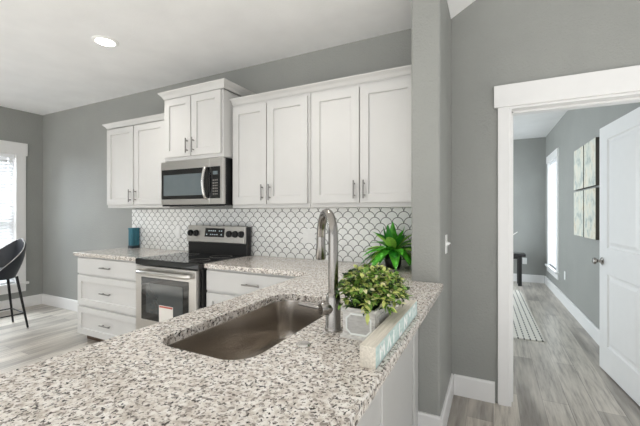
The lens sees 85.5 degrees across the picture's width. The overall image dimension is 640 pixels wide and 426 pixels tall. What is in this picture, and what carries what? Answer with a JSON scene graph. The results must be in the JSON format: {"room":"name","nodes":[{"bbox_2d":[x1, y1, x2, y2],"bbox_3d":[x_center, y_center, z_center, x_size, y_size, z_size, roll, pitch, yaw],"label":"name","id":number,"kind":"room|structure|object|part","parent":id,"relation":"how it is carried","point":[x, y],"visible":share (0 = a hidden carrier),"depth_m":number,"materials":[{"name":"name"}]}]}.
{"room":"kitchen","nodes":[
{"label":"kitchen","id":0,"kind":"room"},
{"bbox_2d":[0,106,42,300],"bbox_3d":[-5.450,-0.051,2.450,0.200,2.743,5.900,0,0,27],"label":"wall","id":1,"kind":"structure","parent":0,"point":[18,126],"depth_m":4.93,"materials":[{"name":"grey paint"}]},
{"bbox_2d":[0,140,28,294],"bbox_3d":[-4.464,0.060,4.285,0.180,2.060,1.365,0,0,27],"label":"window","id":2,"kind":"structure","parent":1,"relation":"in","point":[20,150],"depth_m":4.78,"materials":[{"name":"white paint"}]},
{"bbox_2d":[0,153,14,284],"bbox_3d":[-4.467,0.075,4.289,0.056,1.766,1.080,0,0,27],"label":"window blind","id":3,"kind":"object","parent":2,"relation":"attached to","point":[8,229],"visible":0.75,"depth_m":4.70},
{"bbox_3d":[-4.446,1.025,4.276,0.140,0.130,1.365,0,0,27],"label":"sill","id":4,"kind":"part","parent":2,"relation":"part of","materials":[{"name":"white paint"}]},
{"bbox_2d":[0,294,41,311],"bbox_3d":[-5.312,1.248,2.483,0.016,0.145,5.683,0,0,27],"label":"baseboard","id":5,"kind":"structure","parent":1,"relation":"attached to","point":[32,300],"depth_m":4.82,"materials":[{"name":"white paint"}]},
{"bbox_2d":[43,29,410,299],"bbox_3d":[-1.649,-0.051,3.957,5.648,2.743,0.200,0,0,27],"label":"wall","id":6,"kind":"structure","parent":0,"point":[77,217],"depth_m":4.45,"materials":[{"name":"grey paint"}]},
{"bbox_2d":[42,294,78,311],"bbox_3d":[-3.131,1.248,4.579,2.040,0.145,0.016,0,0,27],"label":"baseboard","id":7,"kind":"structure","parent":6,"relation":"attached to","point":[60,302],"depth_m":4.81,"materials":[{"name":"white paint"}]},
{"bbox_2d":[102,113,194,207],"bbox_3d":[-1.847,-0.516,3.734,1.083,0.923,0.374,0,0,27],"label":"upper cabinet","id":8,"kind":"object","parent":6,"relation":"attached to","point":[135,147],"visible":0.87,"depth_m":3.59,"materials":[{"name":"white paint"}]},
{"bbox_3d":[-2.150,-0.500,3.726,0.438,0.825,0.020,0,0,27],"label":"door","id":9,"kind":"part","parent":8,"relation":"part of","materials":[{"name":"white paint"}]},
{"bbox_3d":[-1.844,-0.948,3.741,1.083,0.060,0.359,0,0,27],"label":"crown molding","id":10,"kind":"part","parent":8,"relation":"part of","materials":[{"name":"white paint"}]},
{"bbox_3d":[-1.730,-0.500,3.516,0.462,0.825,0.020,0,0,27],"label":"door","id":11,"kind":"part","parent":8,"relation":"part of","materials":[{"name":"white paint"}]},
{"bbox_2d":[158,78,254,161],"bbox_3d":[-1.069,-0.805,3.283,0.831,0.646,0.484,0,0,27],"label":"upper cabinet","id":12,"kind":"object","parent":6,"relation":"attached to","point":[198,118],"visible":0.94,"depth_m":3.06,"materials":[{"name":"white paint"}]},
{"bbox_3d":[-1.307,-0.784,3.181,0.335,0.538,0.020,0,0,27],"label":"door","id":13,"kind":"part","parent":12,"relation":"part of","materials":[{"name":"white paint"}]},
{"bbox_3d":[-1.197,-0.605,3.096,0.012,0.132,0.035,0,0,27],"label":"handle","id":14,"kind":"part","parent":12,"relation":"part of","materials":[{"name":"grey metal"}]},
{"bbox_2d":[161,157,232,206],"bbox_3d":[-1.094,-0.270,3.282,0.775,0.418,0.486,0,0,27],"label":"microwave","id":15,"kind":"object","parent":12,"relation":"attached to","point":[208,182],"visible":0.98,"depth_m":3.08,"materials":[{"name":"silver metal"}]},
{"bbox_3d":[-1.235,-0.278,3.174,0.620,0.402,0.030,0,0,27],"label":"door","id":16,"kind":"part","parent":15,"relation":"part of","materials":[{"name":"metal"}]},
{"bbox_3d":[-1.006,-0.268,3.006,0.028,0.302,0.071,0,0,27],"label":"handle","id":17,"kind":"part","parent":15,"relation":"part of","materials":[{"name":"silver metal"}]},
{"bbox_3d":[-0.909,-0.266,2.993,0.118,0.277,0.004,0,0,27],"label":"control panel","id":18,"kind":"part","parent":15,"relation":"part of","materials":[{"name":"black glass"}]},
{"bbox_3d":[-0.888,-0.278,3.000,0.154,0.402,0.030,0,0,27],"label":"panel","id":19,"kind":"part","parent":15,"relation":"part of","materials":[{"name":"metal"}]},
{"bbox_3d":[-0.994,-0.784,3.024,0.340,0.538,0.020,0,0,27],"label":"door","id":20,"kind":"part","parent":12,"relation":"part of","materials":[{"name":"white paint"}]},
{"bbox_3d":[-1.058,-1.091,3.283,0.813,0.073,0.474,0,0,27],"label":"crown molding","id":21,"kind":"part","parent":12,"relation":"part of","materials":[{"name":"white paint"}]},
{"bbox_2d":[132,208,410,265],"bbox_3d":[-0.716,0.182,3.373,3.415,0.446,0.008,0,0,27],"label":"tile backsplash","id":22,"kind":"structure","parent":6,"relation":"attached to","point":[274,232],"depth_m":3.17,"materials":[{"name":"white tile"}]},
{"bbox_2d":[175,227,179,237],"bbox_3d":[-1.556,0.215,3.784,0.072,0.120,0.008,0,0,27],"label":"wall outlet","id":23,"kind":"object","parent":22,"relation":"attached to","point":[177,229],"visible":1,"depth_m":3.78,"materials":[{"name":"white plastic"}]},
{"bbox_2d":[303,229,314,242],"bbox_3d":[-0.100,0.203,3.055,0.120,0.125,0.008,0,0,27],"label":"wall outlet","id":24,"kind":"object","parent":22,"relation":"attached to","point":[308,234],"visible":1,"depth_m":3.05,"materials":[{"name":"white plastic"}]},
{"bbox_2d":[233,93,310,208],"bbox_3d":[-0.362,-0.488,2.990,0.775,0.893,0.374,0,0,27],"label":"upper cabinet","id":25,"kind":"object","parent":6,"relation":"attached to","point":[272,138],"visible":0.93,"depth_m":2.84,"materials":[{"name":"white paint"}]},
{"bbox_3d":[-0.601,-0.494,2.950,0.353,0.838,0.020,0,0,27],"label":"door","id":26,"kind":"part","parent":25,"relation":"part of","materials":[{"name":"white paint"}]},
{"bbox_3d":[-0.417,-0.170,2.829,0.012,0.132,0.035,0,0,27],"label":"handle","id":27,"kind":"part","parent":25,"relation":"part of","materials":[{"name":"grey metal"}]},
{"bbox_3d":[-0.265,-0.494,2.782,0.379,0.838,0.020,0,0,27],"label":"door","id":28,"kind":"part","parent":25,"relation":"part of","materials":[{"name":"white paint"}]},
{"bbox_2d":[311,76,410,207],"bbox_3d":[0.358,-0.488,2.630,0.827,0.893,0.374,0,0,27],"label":"upper cabinet","id":29,"kind":"object","parent":6,"relation":"attached to","point":[361,134],"visible":0.83,"depth_m":2.49,"materials":[{"name":"white paint"}]},
{"bbox_2d":[229,65,410,106],"bbox_3d":[0.012,-0.963,2.809,1.606,0.054,0.364,0,0,27],"label":"crown molding","id":30,"kind":"structure","parent":29,"relation":"attached to","point":[403,71],"depth_m":2.61,"materials":[{"name":"white paint"}]},
{"bbox_3d":[0.115,-0.494,2.592,0.380,0.838,0.020,0,0,27],"label":"door","id":31,"kind":"part","parent":29,"relation":"part of","materials":[{"name":"white paint"}]},
{"bbox_3d":[0.244,-0.170,2.498,0.012,0.132,0.035,0,0,27],"label":"handle","id":32,"kind":"part","parent":29,"relation":"part of","materials":[{"name":"grey metal"}]},
{"bbox_3d":[0.310,-0.170,2.464,0.012,0.132,0.035,0,0,27],"label":"handle","id":33,"kind":"part","parent":29,"relation":"part of","materials":[{"name":"grey metal"}]},
{"bbox_3d":[0.474,-0.494,2.412,0.404,0.838,0.020,0,0,27],"label":"door","id":34,"kind":"part","parent":29,"relation":"part of","materials":[{"name":"white paint"}]},
{"bbox_2d":[0,0,567,139],"bbox_3d":[-1.058,-1.483,3.214,7.370,0.120,11.200,0,0,27],"label":"ceiling","id":35,"kind":"structure","parent":0,"point":[50,62],"depth_m":2.84,"materials":[{"name":"white paint"}]},
{"bbox_2d":[91,35,118,47],"bbox_3d":[-1.776,-1.417,2.863,0.196,0.011,0.196,0,0,27],"label":"recessed light","id":36,"kind":"object","parent":35,"relation":"in","point":[105,41],"visible":1,"depth_m":2.85,"materials":[{"name":"white plastic"}]},
{"bbox_2d":[95,38,114,45],"bbox_3d":[-1.776,-1.418,2.863,0.142,0.006,0.142,0,0,27],"label":"diffuser","id":37,"kind":"object","parent":36,"relation":"attached to","point":[100,41],"depth_m":2.86,"materials":[{"name":"white plastic"}]},
{"bbox_2d":[0,281,639,425],"bbox_3d":[0.082,1.370,2.252,10.270,0.100,12.100,0,0,27],"label":"floor","id":38,"kind":"structure","parent":0,"point":[560,380],"depth_m":3.00,"materials":[{"name":"grey wood"}]},
{"bbox_2d":[0,238,28,328],"bbox_3d":[-3.618,0.810,3.886,0.502,1.022,0.465,0,0,31],"label":"bar stool","id":39,"kind":"object","parent":38,"relation":"on","point":[12,255],"visible":1,"depth_m":3.97,"materials":[{"name":"black leather"}]},
{"bbox_3d":[-3.663,1.011,4.093,0.028,0.597,0.132,0,0,-12],"label":"leg","id":40,"kind":"part","parent":39,"relation":"part of","materials":[{"name":"black metal"}]},
{"bbox_3d":[-3.585,0.520,3.951,0.501,0.430,0.320,0,0,21],"label":"backrest","id":41,"kind":"part","parent":39,"relation":"part of","materials":[{"name":"black leather"}]},
{"bbox_3d":[-3.377,1.011,3.921,0.132,0.597,0.028,0,0,-12],"label":"leg","id":42,"kind":"part","parent":39,"relation":"part of","materials":[{"name":"black metal"}]},
{"bbox_2d":[78,256,137,341],"bbox_3d":[-1.929,0.880,3.614,1.003,0.880,0.663,0,0,27],"label":"base cabinet","id":43,"kind":"object","parent":38,"relation":"on","point":[106,287],"visible":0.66,"depth_m":3.37,"materials":[{"name":"white paint"}]},
{"bbox_3d":[-2.058,1.095,3.357,0.979,0.280,0.020,0,0,27],"label":"drawer","id":44,"kind":"part","parent":43,"relation":"part of","materials":[{"name":"white paint"}]},
{"bbox_3d":[-2.058,0.785,3.357,0.979,0.300,0.020,0,0,27],"label":"drawer","id":45,"kind":"part","parent":43,"relation":"part of","materials":[{"name":"white paint"}]},
{"bbox_3d":[-2.058,0.536,3.357,0.979,0.157,0.020,0,0,27],"label":"drawer","id":46,"kind":"part","parent":43,"relation":"part of","materials":[{"name":"white paint"}]},
{"bbox_2d":[73,247,187,260],"bbox_3d":[-1.942,0.422,3.630,1.047,0.035,0.643,0,0,27],"label":"countertop","id":47,"kind":"structure","parent":43,"relation":"on","point":[127,254],"depth_m":3.54,"materials":[{"name":"grey stone"}]},
{"bbox_2d":[128,228,139,247],"bbox_3d":[-2.162,0.288,4.019,0.086,0.233,0.100,0,0,27],"label":"canister","id":48,"kind":"object","parent":47,"relation":"on","point":[133,233],"visible":1,"depth_m":3.98,"materials":[{"name":"teal ceramic"}]},
{"bbox_2d":[135,225,250,329],"bbox_3d":[-1.163,0.723,3.155,0.764,1.195,0.736,0,0,27],"label":"electric range","id":49,"kind":"object","parent":38,"relation":"on","point":[168,286],"visible":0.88,"depth_m":2.97,"materials":[{"name":"silver metal"}]},
{"bbox_3d":[-1.300,0.505,2.854,0.651,0.038,0.075,0,0,27],"label":"handle","id":50,"kind":"part","parent":49,"relation":"part of","materials":[{"name":"metal"}]},
{"bbox_3d":[-1.294,0.751,2.918,0.728,0.587,0.050,0,0,27],"label":"oven door","id":51,"kind":"part","parent":49,"relation":"part of","materials":[{"name":"metal"}]},
{"bbox_2d":[135,252,244,269],"bbox_3d":[-1.167,0.425,3.148,0.764,0.053,0.575,0,0,27],"label":"cooktop","id":52,"kind":"object","parent":49,"relation":"in","point":[183,260],"depth_m":3.00,"materials":[{"name":"black glass"}]},
{"bbox_3d":[-1.328,0.202,3.530,0.064,0.064,0.038,0,0,27],"label":"knob","id":53,"kind":"part","parent":49,"relation":"part of","materials":[{"name":"black plastic"}]},
{"bbox_3d":[-1.257,0.202,3.494,0.064,0.064,0.038,0,0,27],"label":"knob","id":54,"kind":"part","parent":49,"relation":"part of","materials":[{"name":"black plastic"}]},
{"bbox_3d":[-1.032,0.210,3.408,0.742,0.169,0.042,0,0,27],"label":"control panel","id":55,"kind":"part","parent":49,"relation":"part of","materials":[{"name":"metal"}]},
{"bbox_3d":[-0.876,0.202,3.303,0.064,0.064,0.038,0,0,27],"label":"knob","id":56,"kind":"part","parent":49,"relation":"part of","materials":[{"name":"black plastic"}]},
{"bbox_3d":[-0.810,0.202,3.270,0.064,0.064,0.038,0,0,27],"label":"knob","id":57,"kind":"part","parent":49,"relation":"part of","materials":[{"name":"black plastic"}]},
{"bbox_3d":[-0.743,0.202,3.237,0.064,0.064,0.038,0,0,27],"label":"knob","id":58,"kind":"part","parent":49,"relation":"part of","materials":[{"name":"black plastic"}]},
{"bbox_2d":[206,268,295,306],"bbox_3d":[-0.369,0.880,2.832,0.936,0.880,0.663,0,0,27],"label":"base cabinet","id":59,"kind":"object","parent":38,"relation":"on","point":[222,285],"visible":0.2,"depth_m":2.65,"materials":[{"name":"white paint"}]},
{"bbox_3d":[-0.497,0.785,2.575,0.912,0.300,0.020,0,0,27],"label":"drawer","id":60,"kind":"part","parent":59,"relation":"part of","materials":[{"name":"white paint"}]},
{"bbox_3d":[-0.497,0.536,2.575,0.912,0.157,0.020,0,0,27],"label":"drawer","id":61,"kind":"part","parent":59,"relation":"part of","materials":[{"name":"white paint"}]},
{"bbox_3d":[-0.509,0.536,2.552,0.158,0.012,0.035,0,0,27],"label":"handle","id":62,"kind":"part","parent":59,"relation":"part of","materials":[{"name":"grey metal"}]},
{"bbox_2d":[356,330,417,425],"bbox_3d":[-0.092,0.880,1.523,0.733,0.880,2.740,0,0,27],"label":"base cabinet","id":63,"kind":"object","parent":38,"relation":"on","point":[395,403],"visible":0.08,"depth_m":1.69,"materials":[{"name":"white paint"}]},
{"bbox_2d":[0,255,442,425],"bbox_3d":[-0.454,0.422,1.680,1.820,0.035,2.798,0,0,27],"label":"countertop","id":64,"kind":"structure","parent":63,"relation":"on","point":[133,378],"depth_m":0.86,"materials":[{"name":"grey stone"}]},
{"bbox_2d":[168,300,322,359],"bbox_3d":[-0.200,0.534,1.349,0.405,0.189,0.797,0,0,27],"label":"sink","id":65,"kind":"object","parent":64,"relation":"in","point":[251,334],"visible":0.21,"depth_m":1.54,"materials":[{"name":"metal"}]},
{"bbox_2d":[296,341,310,348],"bbox_3d":[-0.050,0.401,1.056,0.046,0.008,0.046,0,0,27],"label":"button","id":66,"kind":"object","parent":64,"relation":"on","point":[301,344],"visible":1,"depth_m":1.04,"materials":[{"name":"silver metal"}]},
{"bbox_2d":[298,208,341,332],"bbox_3d":[0.021,0.194,1.270,0.166,0.422,0.208,0,0,27],"label":"kitchen faucet","id":67,"kind":"object","parent":64,"relation":"on","point":[329,308],"visible":0.96,"depth_m":1.19,"materials":[{"name":"silver metal"}]},
{"bbox_3d":[-0.014,0.328,1.203,0.132,0.043,0.055,0,0,27],"label":"handle","id":68,"kind":"part","parent":67,"relation":"part of","materials":[{"name":"silver metal"}]},
{"bbox_3d":[0.025,0.131,1.285,0.034,0.297,0.206,0,0,-14],"label":"spout","id":69,"kind":"part","parent":67,"relation":"part of","materials":[{"name":"silver metal"}]},
{"bbox_2d":[336,263,412,340],"bbox_3d":[0.178,0.289,1.217,0.274,0.231,0.347,0,0,36],"label":"potted plant","id":70,"kind":"object","parent":64,"relation":"on","point":[374,291],"visible":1,"depth_m":1.12,"materials":[{"name":"green plant"}]},
{"bbox_3d":[0.123,0.358,1.109,0.082,0.064,0.002,0,0,27],"label":"panel","id":71,"kind":"part","parent":70,"relation":"part of","materials":[{"name":"grey wood"}]},
{"bbox_3d":[0.123,0.358,1.108,0.088,0.070,0.007,0,0,27],"label":"molding","id":72,"kind":"part","parent":70,"relation":"part of","materials":[{"name":"white paint"}]},
{"bbox_3d":[0.231,0.358,1.199,0.005,0.056,0.201,0,0,27],"label":"molding","id":73,"kind":"part","parent":70,"relation":"part of","materials":[{"name":"white paint"}]},
{"bbox_2d":[359,222,410,269],"bbox_3d":[0.506,0.234,2.524,0.461,0.343,0.405,0,0,27],"label":"potted plant","id":74,"kind":"object","parent":64,"relation":"on","point":[393,242],"visible":0.88,"depth_m":2.50,"materials":[{"name":"green plant"}]},
{"bbox_3d":[0.538,0.355,2.549,0.124,0.100,0.124,0,0,27],"label":"pot","id":75,"kind":"part","parent":74,"relation":"part of","materials":[{"name":"black ceramic"}]},
{"bbox_2d":[360,299,416,369],"bbox_3d":[0.246,0.376,1.145,0.045,0.058,0.543,0,0,27],"label":"block sign","id":76,"kind":"object","parent":64,"relation":"on","point":[377,345],"visible":1,"depth_m":1.01,"materials":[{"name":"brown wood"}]},
{"bbox_2d":[513,252,525,285],"bbox_3d":[3.186,1.031,6.619,1.270,0.578,0.350,0,0,27],"label":"bench","id":77,"kind":"object","parent":38,"relation":"on","point":[516,255],"visible":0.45,"depth_m":6.24,"materials":[{"name":"black wood"}]},
{"bbox_3d":[3.615,1.052,6.259,0.060,0.535,0.060,0,0,27],"label":"leg","id":78,"kind":"part","parent":77,"relation":"part of","materials":[{"name":"black wood"}]},
{"bbox_2d":[513,290,545,341],"bbox_3d":[2.398,1.315,4.906,0.995,0.010,2.580,0,0,25],"label":"runner rug","id":79,"kind":"object","parent":38,"relation":"on","point":[525,327],"visible":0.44,"depth_m":4.14,"materials":[{"name":"white fabric"}]},
{"bbox_2d":[411,0,450,415],"bbox_3d":[0.754,-0.051,2.306,0.168,2.743,0.600,0,0,27],"label":"wall","id":80,"kind":"structure","parent":0,"point":[430,19],"depth_m":2.05,"materials":[{"name":"grey paint"}]},
{"bbox_2d":[418,411,439,425],"bbox_3d":[0.633,1.248,2.023,0.131,0.145,0.016,0,0,27],"label":"baseboard","id":81,"kind":"structure","parent":80,"relation":"attached to","point":[424,419],"depth_m":2.02,"materials":[{"name":"white paint"}]},
{"bbox_2d":[440,373,453,425],"bbox_3d":[0.833,1.248,2.258,0.016,0.145,0.616,0,0,27],"label":"baseboard","id":82,"kind":"structure","parent":80,"relation":"attached to","point":[444,416],"depth_m":2.23,"materials":[{"name":"white paint"}]},
{"bbox_2d":[445,235,449,253],"bbox_3d":[0.824,0.200,2.227,0.028,0.120,0.076,0,0,27],"label":"light switch","id":83,"kind":"object","parent":80,"relation":"attached to","point":[446,242],"visible":1,"depth_m":2.22,"materials":[{"name":"white plastic"}]},
{"bbox_3d":[0.814,0.200,2.232,0.006,0.120,0.076,0,0,27],"label":"plate","id":84,"kind":"part","parent":83,"relation":"part of","materials":[{"name":"white plastic"}]},
{"bbox_2d":[448,0,474,18],"bbox_3d":[1.196,-2.483,-0.879,3.474,2.120,5.900,0,0,27],"label":"ceiling","id":85,"kind":"structure","parent":0,"point":[455,6],"depth_m":2.44,"materials":[{"name":"white paint"}]},
{"bbox_2d":[513,137,545,275],"bbox_3d":[2.867,-0.051,7.288,3.800,2.743,0.200,0,0,27],"label":"wall","id":86,"kind":"structure","parent":0,"point":[529,155],"depth_m":6.61,"materials":[{"name":"grey paint"}]},
{"bbox_2d":[522,258,526,263],"bbox_3d":[3.927,0.920,6.641,0.075,0.120,0.008,0,0,27],"label":"wall outlet","id":87,"kind":"object","parent":86,"relation":"attached to","point":[524,260],"visible":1,"depth_m":6.64,"materials":[{"name":"white plastic"}]},
{"bbox_2d":[513,273,544,282],"bbox_3d":[2.666,1.248,7.267,3.460,0.145,0.016,0,0,27],"label":"baseboard","id":88,"kind":"structure","parent":86,"relation":"attached to","point":[525,277],"depth_m":6.58,"materials":[{"name":"white paint"}]},
{"bbox_2d":[451,0,639,402],"bbox_3d":[2.553,-1.042,1.853,3.494,4.723,0.200,0,0,27],"label":"wall","id":89,"kind":"structure","parent":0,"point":[494,42],"depth_m":2.43,"materials":[{"name":"grey paint"}]},
{"bbox_2d":[454,374,494,403],"bbox_3d":[1.095,1.248,2.462,0.267,0.145,0.016,0,0,27],"label":"baseboard","id":90,"kind":"structure","parent":89,"relation":"attached to","point":[464,386],"depth_m":2.45,"materials":[{"name":"white paint"}]},
{"bbox_2d":[494,65,639,406],"bbox_3d":[1.708,0.223,2.261,1.021,2.195,0.228,0,0,27],"label":"door frame","id":91,"kind":"structure","parent":89,"relation":"attached to","point":[624,79],"depth_m":2.36,"materials":[{"name":"white paint"}]},
{"bbox_2d":[592,107,639,405],"bbox_3d":[2.270,0.295,2.574,0.172,2.030,0.832,0,0,20],"label":"door","id":92,"kind":"structure","parent":91,"relation":"attached to","point":[619,140],"depth_m":2.61,"materials":[{"name":"white paint"}]},
{"bbox_3d":[2.345,0.405,2.924,0.068,0.060,0.060,0,0,20],"label":"knob","id":93,"kind":"part","parent":92,"relation":"part of","materials":[{"name":"silver metal"}]},
{"bbox_2d":[546,102,639,328],"bbox_3d":[3.375,-0.051,4.439,0.201,2.743,5.240,0,0,25],"label":"wall","id":94,"kind":"structure","parent":0,"point":[576,128],"depth_m":4.44,"materials":[{"name":"grey paint"}]},
{"bbox_2d":[545,148,558,279],"bbox_3d":[3.947,0.015,5.790,0.180,2.050,1.030,0,0,25],"label":"window","id":95,"kind":"structure","parent":94,"relation":"in","point":[554,155],"depth_m":6.11,"materials":[{"name":"white paint"}]},
{"bbox_3d":[3.929,0.980,5.798,0.140,0.120,1.030,0,0,25],"label":"sill","id":96,"kind":"part","parent":95,"relation":"part of","materials":[{"name":"white paint"}]},
{"bbox_2d":[550,159,555,267],"bbox_3d":[3.951,0.009,5.788,0.056,1.818,0.740,0,0,25],"label":"window blind","id":97,"kind":"object","parent":95,"relation":"attached to","point":[553,264],"visible":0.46,"depth_m":5.94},
{"bbox_2d":[545,276,598,344],"bbox_3d":[3.207,1.248,4.337,0.016,0.145,4.730,0,0,25],"label":"baseboard","id":98,"kind":"structure","parent":94,"relation":"attached to","point":[593,331],"depth_m":4.31,"materials":[{"name":"white paint"}]},
{"bbox_2d":[574,190,583,236],"bbox_3d":[3.076,0.007,4.089,0.038,0.525,0.440,0,0,25],"label":"wall art","id":99,"kind":"object","parent":94,"relation":"attached to","point":[578,196],"visible":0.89,"depth_m":4.05,"materials":[{"name":"fabric"}]},
{"bbox_2d":[574,146,584,189],"bbox_3d":[3.076,-0.520,4.089,0.038,0.480,0.440,0,0,25],"label":"wall art","id":100,"kind":"object","parent":94,"relation":"attached to","point":[579,153],"visible":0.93,"depth_m":4.05,"materials":[{"name":"fabric"}]},
{"bbox_2d":[584,187,598,239],"bbox_3d":[2.873,0.007,3.659,0.038,0.525,0.440,0,0,25],"label":"wall art","id":101,"kind":"object","parent":94,"relation":"attached to","point":[591,196],"visible":0.93,"depth_m":3.60,"materials":[{"name":"fabric"}]},
{"bbox_2d":[584,137,598,187],"bbox_3d":[2.873,-0.520,3.659,0.038,0.480,0.440,0,0,25],"label":"wall art","id":102,"kind":"object","parent":94,"relation":"attached to","point":[591,149],"visible":0.93,"depth_m":3.60,"materials":[{"name":"fabric"}]}
]}

